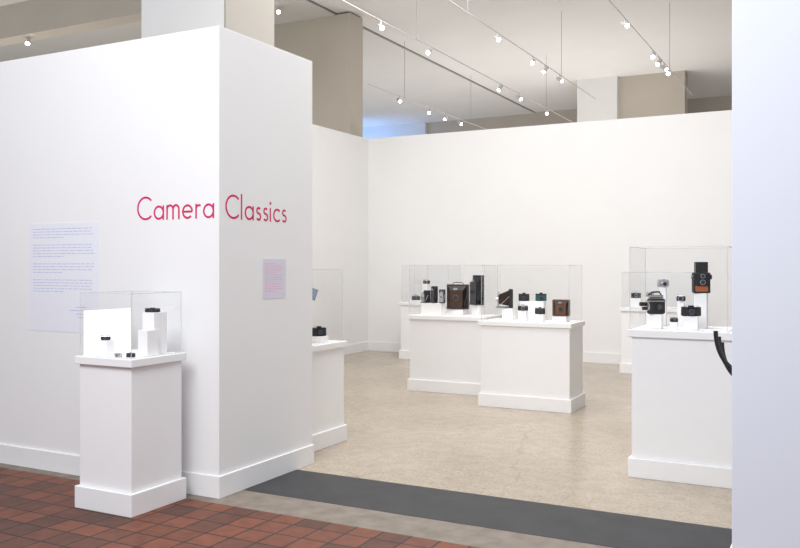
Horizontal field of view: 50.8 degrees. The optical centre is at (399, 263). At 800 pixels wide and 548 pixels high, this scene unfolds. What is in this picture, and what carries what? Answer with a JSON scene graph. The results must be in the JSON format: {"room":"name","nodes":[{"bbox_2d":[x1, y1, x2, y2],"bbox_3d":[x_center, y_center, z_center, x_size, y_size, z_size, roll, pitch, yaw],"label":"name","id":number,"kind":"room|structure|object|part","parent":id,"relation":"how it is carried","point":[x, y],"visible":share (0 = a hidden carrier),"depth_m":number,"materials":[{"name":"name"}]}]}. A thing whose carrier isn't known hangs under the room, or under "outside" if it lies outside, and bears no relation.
{"room":"museum exhibition gallery","nodes":[
{"label":"museum exhibition gallery","id":0,"kind":"room"},
{"bbox_2d":[0,0,140,45],"bbox_3d":[-7.002,-3.700,13.534,11.050,0.500,0.300,0,0,28],"label":"ceiling beam","id":1,"kind":"structure","parent":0,"point":[33,20],"depth_m":12.34,"materials":[{"name":"beige paint"}]},
{"bbox_2d":[25,38,29,45],"bbox_3d":[-5.680,-3.382,12.841,0.079,0.135,0.154,0,0,-24],"label":"track spotlight","id":2,"kind":"object","parent":1,"relation":"attached to","point":[27,42],"visible":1,"depth_m":12.79,"materials":[{"name":"white metal"}]},
{"bbox_2d":[0,26,311,475],"bbox_3d":[-4.643,-0.015,8.004,8.355,3.130,1.115,0,0,28],"label":"wall","id":3,"kind":"structure","parent":0,"point":[202,116],"depth_m":6.01,"materials":[{"name":"white paint"}]},
{"bbox_2d":[30,222,99,332],"bbox_3d":[-2.498,0.100,6.252,0.740,0.810,0.002,0,0,28],"label":"text panel","id":4,"kind":"object","parent":3,"relation":"attached to","point":[64,257],"visible":0.99,"depth_m":6.26,"materials":[{"name":"white paper"}]},
{"bbox_2d":[0,444,313,498],"bbox_3d":[-4.639,1.478,7.993,8.371,0.145,1.131,0,0,28],"label":"baseboard","id":5,"kind":"structure","parent":3,"relation":"attached to","point":[212,486],"depth_m":6.17,"materials":[{"name":"white paint"}]},
{"bbox_2d":[137,197,213,219],"bbox_3d":[-1.540,-0.388,5.752,0.690,0.166,0.001,0,0,28],"label":"lettering","id":6,"kind":"object","parent":3,"relation":"attached to","point":[142,198],"depth_m":5.74,"materials":[{"name":"paint"}]},
{"bbox_2d":[225,194,286,222],"bbox_3d":[-1.005,-0.393,5.943,0.001,0.176,0.703,0,0,28],"label":"lettering","id":7,"kind":"object","parent":3,"relation":"attached to","point":[247,207],"depth_m":5.90,"materials":[{"name":"paint"}]},
{"bbox_2d":[263,259,285,298],"bbox_3d":[-0.912,0.107,6.119,0.002,0.285,0.280,0,0,28],"label":"text panel","id":8,"kind":"object","parent":3,"relation":"attached to","point":[274,270],"visible":1,"depth_m":6.12,"materials":[{"name":"pink paper"}]},
{"bbox_2d":[265,263,281,291],"bbox_3d":[-0.917,0.097,6.109,0.001,0.202,0.207,0,0,28],"label":"print","id":9,"kind":"object","parent":8,"relation":"attached to","point":[273,271],"depth_m":6.11},
{"bbox_2d":[141,0,223,37],"bbox_3d":[-2.172,-1.475,9.520,1.170,6.050,0.860,0,0,28],"label":"column","id":10,"kind":"structure","parent":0,"point":[158,17],"depth_m":9.16,"materials":[{"name":"paint"}]},
{"bbox_2d":[0,467,478,547],"bbox_3d":[-2.151,1.600,1.282,19.000,0.100,8.280,0,0,28],"label":"floor","id":11,"kind":"structure","parent":0,"point":[37,510],"depth_m":4.95,"materials":[{"name":"tile"}]},
{"bbox_2d":[75,349,185,517],"bbox_3d":[-1.742,1.067,5.464,0.490,0.965,0.490,0,0,28],"label":"pedestal","id":12,"kind":"object","parent":11,"relation":"on","point":[131,407],"visible":0.93,"depth_m":5.29,"materials":[{"name":"white paint"}]},
{"bbox_2d":[97,340,114,355],"bbox_3d":[-1.897,0.537,5.426,0.090,0.094,0.070,0,0,28],"label":"display riser","id":13,"kind":"object","parent":12,"relation":"on","point":[104,347],"visible":0.91,"depth_m":5.40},
{"bbox_2d":[101,335,110,339],"bbox_3d":[-1.897,0.474,5.421,0.062,0.031,0.036,0,0,-1],"label":"vintage camera","id":14,"kind":"object","parent":13,"relation":"on","point":[103,337],"visible":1,"depth_m":5.42,"materials":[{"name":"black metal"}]},
{"bbox_2d":[84,308,130,354],"bbox_3d":[-1.927,0.442,5.561,0.010,0.285,0.400,0,0,28],"label":"display panel","id":15,"kind":"object","parent":12,"relation":"on","point":[116,323],"visible":0.96,"depth_m":5.56,"materials":[{"name":"white"}]},
{"bbox_2d":[114,353,121,356],"bbox_3d":[-1.772,0.572,5.288,0.053,0.025,0.029,0,0,16],"label":"vintage camera","id":16,"kind":"object","parent":12,"relation":"on","point":[116,354],"visible":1,"depth_m":5.28,"materials":[{"name":"silver metal"}]},
{"bbox_2d":[126,352,135,356],"bbox_3d":[-1.690,0.570,5.278,0.057,0.029,0.033,0,0,-1],"label":"vintage camera","id":17,"kind":"object","parent":12,"relation":"on","point":[130,354],"visible":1,"depth_m":5.27,"materials":[{"name":"black metal"}]},
{"bbox_2d":[138,329,158,356],"bbox_3d":[-1.607,0.502,5.376,0.080,0.164,0.100,0,0,28],"label":"display riser","id":18,"kind":"object","parent":12,"relation":"on","point":[148,339],"visible":1,"depth_m":5.34,"materials":[{"name":"white paint"}]},
{"bbox_2d":[143,312,166,353],"bbox_3d":[-1.605,0.450,5.511,0.100,0.269,0.120,0,0,28],"label":"display riser","id":19,"kind":"object","parent":12,"relation":"on","point":[151,320],"visible":0.52,"depth_m":5.48,"materials":[{"name":"white paint"}]},
{"bbox_2d":[145,308,159,311],"bbox_3d":[-1.619,0.300,5.501,0.095,0.029,0.046,0,0,5],"label":"vintage camera","id":20,"kind":"object","parent":19,"relation":"on","point":[146,309],"visible":1,"depth_m":5.49,"materials":[{"name":"black metal"}]},
{"bbox_2d":[224,0,273,46],"bbox_3d":[-1.645,-1.475,9.244,0.020,6.050,0.860,0,0,28],"label":"wall","id":21,"kind":"structure","parent":0,"point":[254,19],"depth_m":9.26,"materials":[{"name":"paint"}]},
{"bbox_2d":[0,0,533,127],"bbox_3d":[-4.635,-4.535,19.237,9.960,0.130,18.600,0,0,28],"label":"ceiling","id":22,"kind":"structure","parent":0,"point":[427,83],"depth_m":20.29,"materials":[{"name":"paint"}]},
{"bbox_2d":[0,463,612,547],"bbox_3d":[-0.154,1.600,5.102,19.000,0.100,0.340,0,0,28],"label":"floor","id":23,"kind":"structure","parent":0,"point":[469,535],"depth_m":5.07,"materials":[{"name":"concrete"}]},
{"bbox_2d":[274,13,362,136],"bbox_3d":[-5.339,-1.460,17.545,10.280,6.020,0.450,0,0,28],"label":"wall","id":24,"kind":"structure","parent":0,"point":[333,44],"depth_m":15.19,"materials":[{"name":"paint"}]},
{"bbox_2d":[312,124,367,344],"bbox_3d":[-1.822,-0.350,12.919,0.160,3.800,5.410,0,0,28],"label":"wall","id":25,"kind":"structure","parent":0,"point":[339,159],"depth_m":14.30,"materials":[{"name":"white paint"}]},
{"bbox_2d":[344,341,368,354],"bbox_3d":[-1.784,1.470,12.799,0.018,0.160,5.232,0,0,28],"label":"baseboard","id":26,"kind":"structure","parent":25,"relation":"attached to","point":[363,346],"depth_m":14.74,"materials":[{"name":"white paint"}]},
{"bbox_2d":[363,122,426,138],"bbox_3d":[-1.974,-1.460,28.170,6.400,6.020,0.300,0,0,28],"label":"wall","id":27,"kind":"structure","parent":0,"point":[413,128],"depth_m":27.05,"materials":[{"name":"blue paint"}]},
{"bbox_2d":[244,470,731,547],"bbox_3d":[0.073,1.599,5.536,19.000,0.102,0.640,0,0,28],"label":"floor mat","id":28,"kind":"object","parent":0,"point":[602,528],"depth_m":5.25,"materials":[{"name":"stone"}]},
{"bbox_2d":[297,350,731,528],"bbox_3d":[2.836,1.600,15.139,23.000,0.100,18.940,0,0,28],"label":"floor","id":29,"kind":"structure","parent":0,"point":[396,434],"depth_m":7.00,"materials":[{"name":"concrete"}]},
{"bbox_2d":[312,340,346,451],"bbox_3d":[-0.873,1.113,7.277,0.610,0.875,0.610,0,0,28],"label":"pedestal","id":30,"kind":"object","parent":29,"relation":"on","point":[329,428],"visible":0.3,"depth_m":7.16,"materials":[{"name":"white paint"}]},
{"bbox_2d":[312,288,317,300],"bbox_3d":[-0.788,0.431,7.386,0.146,0.486,0.100,0,0,-7],"label":"stand","id":31,"kind":"object","parent":30,"relation":"on","point":[314,291],"visible":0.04,"depth_m":7.39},
{"bbox_2d":[312,336,328,342],"bbox_3d":[-0.696,0.647,7.236,0.120,0.055,0.120,0,0,28],"label":"display riser","id":32,"kind":"object","parent":30,"relation":"on","point":[315,339],"visible":0.71,"depth_m":7.19,"materials":[{"name":"white paint"}]},
{"bbox_2d":[312,326,325,335],"bbox_3d":[-0.692,0.576,7.226,0.120,0.084,0.066,0,0,-24],"label":"vintage camera","id":33,"kind":"object","parent":32,"relation":"on","point":[319,331],"visible":0.96,"depth_m":7.21,"materials":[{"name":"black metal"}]},
{"bbox_2d":[399,301,446,358],"bbox_3d":[0.507,1.085,13.812,0.900,0.930,0.550,0,0,28],"label":"pedestal","id":34,"kind":"object","parent":29,"relation":"on","point":[407,307],"visible":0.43,"depth_m":13.74,"materials":[{"name":"white paint"}]},
{"bbox_3d":[0.264,0.607,13.910,0.180,0.024,0.090,0,0,28],"label":"display riser","id":35,"kind":"object","parent":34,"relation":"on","visible":0},
{"bbox_2d":[412,294,419,299],"bbox_3d":[0.257,0.543,13.886,0.135,0.102,0.096,0,0,16],"label":"vintage camera","id":36,"kind":"object","parent":35,"relation":"on","point":[414,297],"visible":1,"depth_m":13.88,"materials":[{"name":"silver metal"}]},
{"bbox_2d":[407,313,501,395],"bbox_3d":[0.672,1.087,10.340,1.030,0.925,0.550,0,0,28],"label":"pedestal","id":37,"kind":"object","parent":29,"relation":"on","point":[445,350],"visible":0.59,"depth_m":10.12,"materials":[{"name":"white paint"}]},
{"bbox_2d":[422,284,430,291],"bbox_3d":[0.335,0.438,10.635,0.070,0.374,0.100,0,0,28],"label":"display riser","id":38,"kind":"object","parent":37,"relation":"on","point":[424,286],"visible":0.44,"depth_m":10.60,"materials":[{"name":"white paint"}]},
{"bbox_2d":[423,279,429,283],"bbox_3d":[0.331,0.222,10.620,0.085,0.057,0.061,0,0,16],"label":"vintage camera","id":39,"kind":"object","parent":38,"relation":"on","point":[426,281],"visible":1,"depth_m":10.61,"materials":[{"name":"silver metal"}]},
{"bbox_2d":[421,303,445,314],"bbox_3d":[0.411,0.552,10.342,0.270,0.144,0.140,0,0,28],"label":"display riser","id":40,"kind":"object","parent":37,"relation":"on","point":[426,308],"visible":0.96,"depth_m":10.28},
{"bbox_2d":[420,290,429,302],"bbox_3d":[0.305,0.404,10.385,0.076,0.155,0.131,0,0,39],"label":"vintage camera","id":41,"kind":"object","parent":40,"relation":"on","point":[425,296],"visible":0.99,"depth_m":10.37,"materials":[{"name":"grey metal"}]},
{"bbox_2d":[430,286,437,302],"bbox_3d":[0.409,0.377,10.331,0.076,0.205,0.131,0,0,22],"label":"vintage camera","id":42,"kind":"object","parent":40,"relation":"on","point":[434,289],"visible":1,"depth_m":10.31,"materials":[{"name":"grey metal"}]},
{"bbox_2d":[439,289,444,302],"bbox_3d":[0.509,0.394,10.279,0.076,0.165,0.131,0,0,10],"label":"vintage camera","id":43,"kind":"object","parent":40,"relation":"on","point":[441,291],"visible":1,"depth_m":10.24,"materials":[{"name":"grey metal"}]},
{"bbox_2d":[446,309,467,314],"bbox_3d":[0.714,0.592,10.459,0.220,0.065,0.180,0,0,28],"label":"display riser","id":44,"kind":"object","parent":37,"relation":"on","point":[448,311],"visible":0.87,"depth_m":10.38,"materials":[{"name":"white paint"}]},
{"bbox_2d":[446,282,468,308],"bbox_3d":[0.707,0.391,10.436,0.275,0.336,0.189,0,0,16],"label":"vintage camera","id":45,"kind":"object","parent":44,"relation":"on","point":[457,294],"visible":1,"depth_m":10.39,"materials":[{"name":"brown wood"}]},
{"bbox_2d":[472,305,482,314],"bbox_3d":[0.950,0.564,10.325,0.100,0.121,0.140,0,0,28],"label":"display riser","id":46,"kind":"object","parent":37,"relation":"on","point":[476,309],"visible":0.88,"depth_m":10.27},
{"bbox_2d":[468,275,483,304],"bbox_3d":[0.923,0.320,10.291,0.145,0.365,0.167,0,0,39],"label":"vintage camera","id":47,"kind":"object","parent":46,"relation":"on","point":[477,284],"visible":1,"depth_m":10.26,"materials":[{"name":"grey metal"}]},
{"bbox_2d":[478,318,584,413],"bbox_3d":[1.439,1.085,9.206,1.040,0.930,0.550,0,0,28],"label":"pedestal","id":48,"kind":"object","parent":29,"relation":"on","point":[530,364],"visible":0.98,"depth_m":8.97,"materials":[{"name":"white paint"}]},
{"bbox_2d":[502,308,515,319],"bbox_3d":[1.212,0.555,9.364,0.120,0.130,0.120,0,0,28],"label":"display riser","id":49,"kind":"object","parent":48,"relation":"on","point":[507,313],"visible":0.89,"depth_m":9.32,"materials":[{"name":"white paint"}]},
{"bbox_2d":[496,289,512,307],"bbox_3d":[1.159,0.384,9.367,0.187,0.210,0.135,0,0,3],"label":"vintage camera","id":50,"kind":"object","parent":49,"relation":"on","point":[505,298],"visible":1,"depth_m":9.32,"materials":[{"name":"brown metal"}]},
{"bbox_2d":[518,310,527,320],"bbox_3d":[1.332,0.562,9.121,0.090,0.115,0.060,0,0,28],"label":"display riser","id":51,"kind":"object","parent":48,"relation":"on","point":[522,315],"visible":1,"depth_m":9.10,"materials":[{"name":"white paint"}]},
{"bbox_2d":[518,304,527,310],"bbox_3d":[1.329,0.470,9.105,0.110,0.067,0.066,0,0,10],"label":"vintage camera","id":52,"kind":"object","parent":51,"relation":"on","point":[522,307],"visible":1,"depth_m":9.10,"materials":[{"name":"silver metal"}]},
{"bbox_2d":[520,301,545,319],"bbox_3d":[1.482,0.517,9.358,0.270,0.206,0.100,0,0,28],"label":"display riser","id":53,"kind":"object","parent":48,"relation":"on","point":[531,304],"visible":0.64,"depth_m":9.31,"materials":[{"name":"white paint"}]},
{"bbox_2d":[519,293,528,300],"bbox_3d":[1.383,0.366,9.393,0.120,0.093,0.069,0,0,10],"label":"vintage camera","id":54,"kind":"object","parent":53,"relation":"on","point":[522,297],"visible":1,"depth_m":9.39,"materials":[{"name":"black metal"}]},
{"bbox_2d":[535,293,546,300],"bbox_3d":[1.558,0.362,9.302,0.122,0.093,0.069,0,0,10],"label":"vintage camera","id":55,"kind":"object","parent":53,"relation":"on","point":[538,297],"visible":1,"depth_m":9.30,"materials":[{"name":"teal metal"}]},
{"bbox_2d":[535,314,544,321],"bbox_3d":[1.502,0.578,9.032,0.090,0.083,0.060,0,0,28],"label":"display riser","id":56,"kind":"object","parent":48,"relation":"on","point":[538,317],"visible":1,"depth_m":9.01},
{"bbox_2d":[535,307,544,313],"bbox_3d":[1.499,0.499,9.017,0.108,0.074,0.066,0,0,10],"label":"vintage camera","id":57,"kind":"object","parent":56,"relation":"on","point":[539,310],"visible":1,"depth_m":9.01,"materials":[{"name":"grey metal"}]},
{"bbox_2d":[552,316,569,321],"bbox_3d":[1.726,0.589,9.028,0.150,0.062,0.130,0,0,28],"label":"display riser","id":58,"kind":"object","parent":48,"relation":"on","point":[554,318],"visible":0.89,"depth_m":8.98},
{"bbox_2d":[552,299,569,315],"bbox_3d":[1.724,0.469,9.019,0.185,0.175,0.157,0,0,16],"label":"vintage camera","id":59,"kind":"object","parent":58,"relation":"on","point":[560,307],"visible":1,"depth_m":8.98,"materials":[{"name":"brown wood"}]},
{"bbox_2d":[620,306,676,373],"bbox_3d":[3.703,1.085,11.972,1.030,0.930,0.550,0,0,28],"label":"pedestal","id":60,"kind":"object","parent":29,"relation":"on","point":[631,317],"visible":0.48,"depth_m":11.92,"materials":[{"name":"white paint"}]},
{"bbox_2d":[630,298,641,306],"bbox_3d":[3.393,0.554,12.106,0.160,0.130,0.090,0,0,28],"label":"display riser","id":61,"kind":"object","parent":60,"relation":"on","point":[634,302],"visible":0.91,"depth_m":12.06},
{"bbox_2d":[631,291,640,297],"bbox_3d":[3.389,0.438,12.091,0.140,0.101,0.081,0,0,16],"label":"vintage camera","id":62,"kind":"object","parent":61,"relation":"on","point":[635,294],"visible":1,"depth_m":12.08,"materials":[{"name":"silver metal"}]},
{"bbox_2d":[628,324,731,488],"bbox_3d":[2.134,1.012,6.219,0.760,1.075,0.600,0,0,28],"label":"pedestal","id":63,"kind":"object","parent":29,"relation":"on","point":[682,387],"visible":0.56,"depth_m":5.98,"materials":[{"name":"white paint"}]},
{"bbox_2d":[646,297,648,324],"bbox_3d":[1.937,0.365,6.525,0.050,0.218,0.040,0,0,28],"label":"display riser","id":64,"kind":"object","parent":63,"relation":"on","point":[647,314],"visible":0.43,"depth_m":6.51,"materials":[{"name":"white paint"}]},
{"bbox_2d":[649,314,662,328],"bbox_3d":[1.889,0.422,6.212,0.090,0.105,0.060,0,0,28],"label":"display riser","id":65,"kind":"object","parent":63,"relation":"on","point":[655,320],"visible":0.91,"depth_m":6.18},
{"bbox_2d":[639,291,665,313],"bbox_3d":[1.858,0.284,6.208,0.189,0.169,0.086,0,0,-8],"label":"vintage camera","id":66,"kind":"object","parent":65,"relation":"on","point":[655,304],"visible":1,"depth_m":6.18,"materials":[{"name":"black metal"}]},
{"bbox_2d":[659,287,666,325],"bbox_3d":[2.030,0.326,6.499,0.050,0.296,0.040,0,0,28],"label":"display riser","id":67,"kind":"object","parent":63,"relation":"on","point":[663,290],"visible":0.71,"depth_m":6.48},
{"bbox_2d":[657,279,668,286],"bbox_3d":[2.030,0.146,6.484,0.085,0.062,0.061,0,0,-1],"label":"vintage camera","id":68,"kind":"object","parent":67,"relation":"on","point":[661,283],"visible":1,"depth_m":6.48,"materials":[{"name":"silver metal"}]},
{"bbox_2d":[670,322,677,329],"bbox_3d":[1.990,0.448,6.114,0.050,0.053,0.040,0,0,28],"label":"display riser","id":69,"kind":"object","parent":63,"relation":"on","point":[673,325],"visible":1,"depth_m":6.10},
{"bbox_2d":[670,316,677,321],"bbox_3d":[1.988,0.401,6.108,0.057,0.039,0.038,0,0,5],"label":"vintage camera","id":70,"kind":"object","parent":69,"relation":"on","point":[672,319],"visible":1,"depth_m":6.10,"materials":[{"name":"black metal"}]},
{"bbox_2d":[677,301,684,325],"bbox_3d":[2.142,0.379,6.418,0.050,0.192,0.040,0,0,28],"label":"display riser","id":71,"kind":"object","parent":63,"relation":"on","point":[680,304],"visible":0.63,"depth_m":6.40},
{"bbox_2d":[676,294,685,300],"bbox_3d":[2.136,0.258,6.404,0.066,0.053,0.061,0,0,22],"label":"vintage camera","id":72,"kind":"object","parent":71,"relation":"on","point":[680,297],"visible":1,"depth_m":6.39,"materials":[{"name":"silver metal"}]},
{"bbox_2d":[683,316,698,329],"bbox_3d":[2.101,0.425,6.078,0.100,0.099,0.050,0,0,28],"label":"display riser","id":73,"kind":"object","parent":63,"relation":"on","point":[689,322],"visible":1,"depth_m":6.06,"materials":[{"name":"white paint"}]},
{"bbox_2d":[681,305,700,315],"bbox_3d":[2.098,0.337,6.063,0.135,0.076,0.071,0,0,10],"label":"vintage camera","id":74,"kind":"object","parent":73,"relation":"on","point":[690,310],"visible":1,"depth_m":6.06,"materials":[{"name":"black metal"}]},
{"bbox_3d":[2.101,0.316,6.078,0.135,0.012,0.040,0,0,10],"label":"plate","id":75,"kind":"part","parent":74,"relation":"part of","materials":[{"name":"black metal"}]},
{"bbox_2d":[694,293,707,327],"bbox_3d":[2.236,0.345,6.256,0.090,0.258,0.090,0,0,28],"label":"display riser","id":76,"kind":"object","parent":63,"relation":"on","point":[700,299],"visible":0.66,"depth_m":6.21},
{"bbox_2d":[691,262,711,292],"bbox_3d":[2.235,0.100,6.238,0.146,0.230,0.135,0,0,10],"label":"vintage camera","id":77,"kind":"object","parent":76,"relation":"on","point":[700,277],"visible":1,"depth_m":6.21,"materials":[{"name":"black metal"}]},
{"bbox_2d":[694,262,707,272],"bbox_3d":[2.236,0.024,6.256,0.085,0.078,0.085,0,0,10],"label":"hood","id":78,"kind":"object","parent":77,"relation":"attached to","point":[699,267],"depth_m":6.22,"materials":[{"name":"black metal"}]},
{"bbox_3d":[2.224,0.182,6.205,0.087,0.042,0.004,0,0,10],"label":"leather panel","id":79,"kind":"part","parent":77,"relation":"part of","materials":[{"name":"brown leather"}]},
{"bbox_2d":[312,0,731,111],"bbox_3d":[6.460,-4.550,13.436,15.000,0.100,18.600,0,0,28],"label":"ceiling","id":80,"kind":"structure","parent":0,"point":[595,44],"depth_m":16.88,"materials":[{"name":"paint"}]},
{"bbox_2d":[367,41,484,128],"bbox_3d":[0.987,-3.922,18.724,0.008,1.156,6.900,0,0,28],"label":"track","id":81,"kind":"object","parent":80,"relation":"hanging from","point":[404,41],"visible":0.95,"depth_m":17.01,"materials":[{"name":"metal"}]},
{"bbox_3d":[0.092,-3.928,17.011,0.007,1.144,0.007,0,0,5],"label":"rod","id":82,"kind":"part","parent":81,"relation":"part of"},
{"bbox_3d":[0.987,-3.350,18.724,0.008,0.012,6.900,0,0,28],"label":"rail","id":83,"kind":"part","parent":81,"relation":"part of","materials":[{"name":"white metal"}]},
{"bbox_2d":[342,0,573,122],"bbox_3d":[1.871,-3.922,15.666,0.008,1.156,12.500,0,0,28],"label":"track","id":84,"kind":"object","parent":80,"relation":"hanging from","point":[342,0],"visible":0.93,"depth_m":12.73,"materials":[{"name":"white metal"}]},
{"bbox_2d":[378,21,384,30],"bbox_3d":[-0.257,-3.272,11.594,0.079,0.144,0.154,0,0,-13],"label":"track spotlight","id":85,"kind":"object","parent":84,"relation":"attached to","point":[381,27],"visible":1,"depth_m":11.54,"materials":[{"name":"white metal"}]},
{"bbox_3d":[0.249,-3.928,12.564,0.007,1.144,0.007,0,0,-40],"label":"rod","id":86,"kind":"part","parent":84,"relation":"part of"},
{"bbox_2d":[425,46,431,54],"bbox_3d":[0.453,-3.272,12.941,0.079,0.145,0.154,0,0,28],"label":"track spotlight","id":87,"kind":"object","parent":84,"relation":"attached to","point":[429,50],"visible":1,"depth_m":12.90,"materials":[{"name":"white metal"}]},
{"bbox_2d":[497,84,502,91],"bbox_3d":[1.860,-3.269,15.642,0.148,0.150,0.079,0,0,-45],"label":"track spotlight","id":88,"kind":"object","parent":84,"relation":"attached to","point":[500,87],"visible":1,"depth_m":15.62,"materials":[{"name":"white metal"}]},
{"bbox_2d":[449,0,595,98],"bbox_3d":[2.008,-3.922,13.338,0.008,1.156,8.500,0,0,28],"label":"track","id":89,"kind":"object","parent":80,"relation":"hanging from","point":[449,0],"visible":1,"depth_m":13.98,"materials":[{"name":"white metal"}]},
{"bbox_2d":[493,33,500,41],"bbox_3d":[1.408,-3.272,12.188,0.079,0.144,0.154,0,0,-13],"label":"track spotlight","id":90,"kind":"object","parent":89,"relation":"attached to","point":[496,37],"visible":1,"depth_m":12.14,"materials":[{"name":"white metal"}]},
{"bbox_2d":[541,65,547,73],"bbox_3d":[2.442,-3.269,14.164,0.148,0.150,0.079,0,0,-45],"label":"track spotlight","id":91,"kind":"object","parent":89,"relation":"attached to","point":[545,69],"visible":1,"depth_m":14.13,"materials":[{"name":"white metal"}]},
{"bbox_2d":[556,75,563,82],"bbox_3d":[2.828,-3.271,14.920,0.079,0.146,0.153,0,0,-41],"label":"track spotlight","id":92,"kind":"object","parent":89,"relation":"attached to","point":[559,78],"visible":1,"depth_m":14.89,"materials":[{"name":"white metal"}]},
{"bbox_3d":[2.874,-3.928,14.995,0.007,1.144,0.007,0,0,-40],"label":"rod","id":93,"kind":"part","parent":89,"relation":"part of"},
{"bbox_2d":[609,0,692,95],"bbox_3d":[3.719,-3.922,12.725,0.008,1.156,9.000,0,0,28],"label":"track","id":94,"kind":"object","parent":80,"relation":"hanging from","point":[609,0],"visible":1,"depth_m":14.48,"materials":[{"name":"white metal"}]},
{"bbox_2d":[620,19,629,28],"bbox_3d":[3.072,-3.272,11.486,0.079,0.144,0.154,0,0,-13],"label":"track spotlight","id":95,"kind":"object","parent":94,"relation":"attached to","point":[624,23],"visible":1,"depth_m":11.45,"materials":[{"name":"white metal"}]},
{"bbox_2d":[655,57,661,66],"bbox_3d":[4.197,-3.269,13.635,0.148,0.150,0.079,0,0,-45],"label":"track spotlight","id":96,"kind":"object","parent":94,"relation":"attached to","point":[659,61],"visible":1,"depth_m":13.61,"materials":[{"name":"white metal"}]},
{"bbox_2d":[659,63,667,71],"bbox_3d":[4.389,-3.271,14.021,0.079,0.146,0.153,0,0,-41],"label":"track spotlight","id":97,"kind":"object","parent":94,"relation":"attached to","point":[663,67],"visible":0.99,"depth_m":14.00,"materials":[{"name":"white metal"}]},
{"bbox_3d":[4.636,-3.928,14.480,0.007,1.144,0.007,0,0,-40],"label":"rod","id":98,"kind":"part","parent":94,"relation":"part of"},
{"bbox_2d":[368,110,731,353],"bbox_3d":[5.013,-0.350,12.308,12.520,3.800,0.160,0,0,28],"label":"wall","id":99,"kind":"structure","parent":0,"point":[590,214],"depth_m":13.51,"materials":[{"name":"white paint"}]},
{"bbox_2d":[369,341,620,363],"bbox_3d":[4.972,1.470,12.229,12.520,0.160,0.018,0,0,28],"label":"baseboard","id":100,"kind":"structure","parent":99,"relation":"attached to","point":[593,357],"depth_m":13.27,"materials":[{"name":"white paint"}]},
{"bbox_2d":[427,95,731,133],"bbox_3d":[9.127,-1.475,22.423,18.600,6.050,0.200,0,0,28],"label":"wall","id":101,"kind":"structure","parent":0,"point":[720,103],"depth_m":25.04,"materials":[{"name":"brown paint"}]},
{"bbox_2d":[308,0,535,112],"bbox_3d":[-0.204,-4.545,16.920,0.040,0.110,18.600,0,0,28],"label":"trim","id":102,"kind":"structure","parent":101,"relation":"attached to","point":[308,0],"depth_m":18.05,"materials":[{"name":"grey metal"}]},
{"bbox_2d":[577,76,617,121],"bbox_3d":[4.911,-1.475,20.650,0.970,6.050,0.650,0,0,28],"label":"column","id":103,"kind":"structure","parent":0,"point":[604,89],"depth_m":20.36,"materials":[{"name":"paint"}]},
{"bbox_2d":[618,70,687,118],"bbox_3d":[6.030,-1.475,20.093,1.530,6.050,0.400,0,0,28],"label":"wall","id":104,"kind":"structure","parent":0,"point":[655,94],"depth_m":19.91,"materials":[{"name":"paint"}]},
{"bbox_2d":[732,0,799,547],"bbox_3d":[5.184,-0.015,2.867,7.468,3.130,1.115,0,0,28],"label":"wall","id":105,"kind":"structure","parent":0,"point":[765,33],"depth_m":4.04,"materials":[{"name":"white paint"}]},
{"bbox_2d":[713,331,731,375],"bbox_3d":[1.841,0.527,4.708,0.162,0.305,0.110,0,0,28],"label":"cable bundle","id":106,"kind":"object","parent":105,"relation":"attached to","point":[719,345],"visible":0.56,"depth_m":4.71,"materials":[{"name":"black plastic"}]}
]}

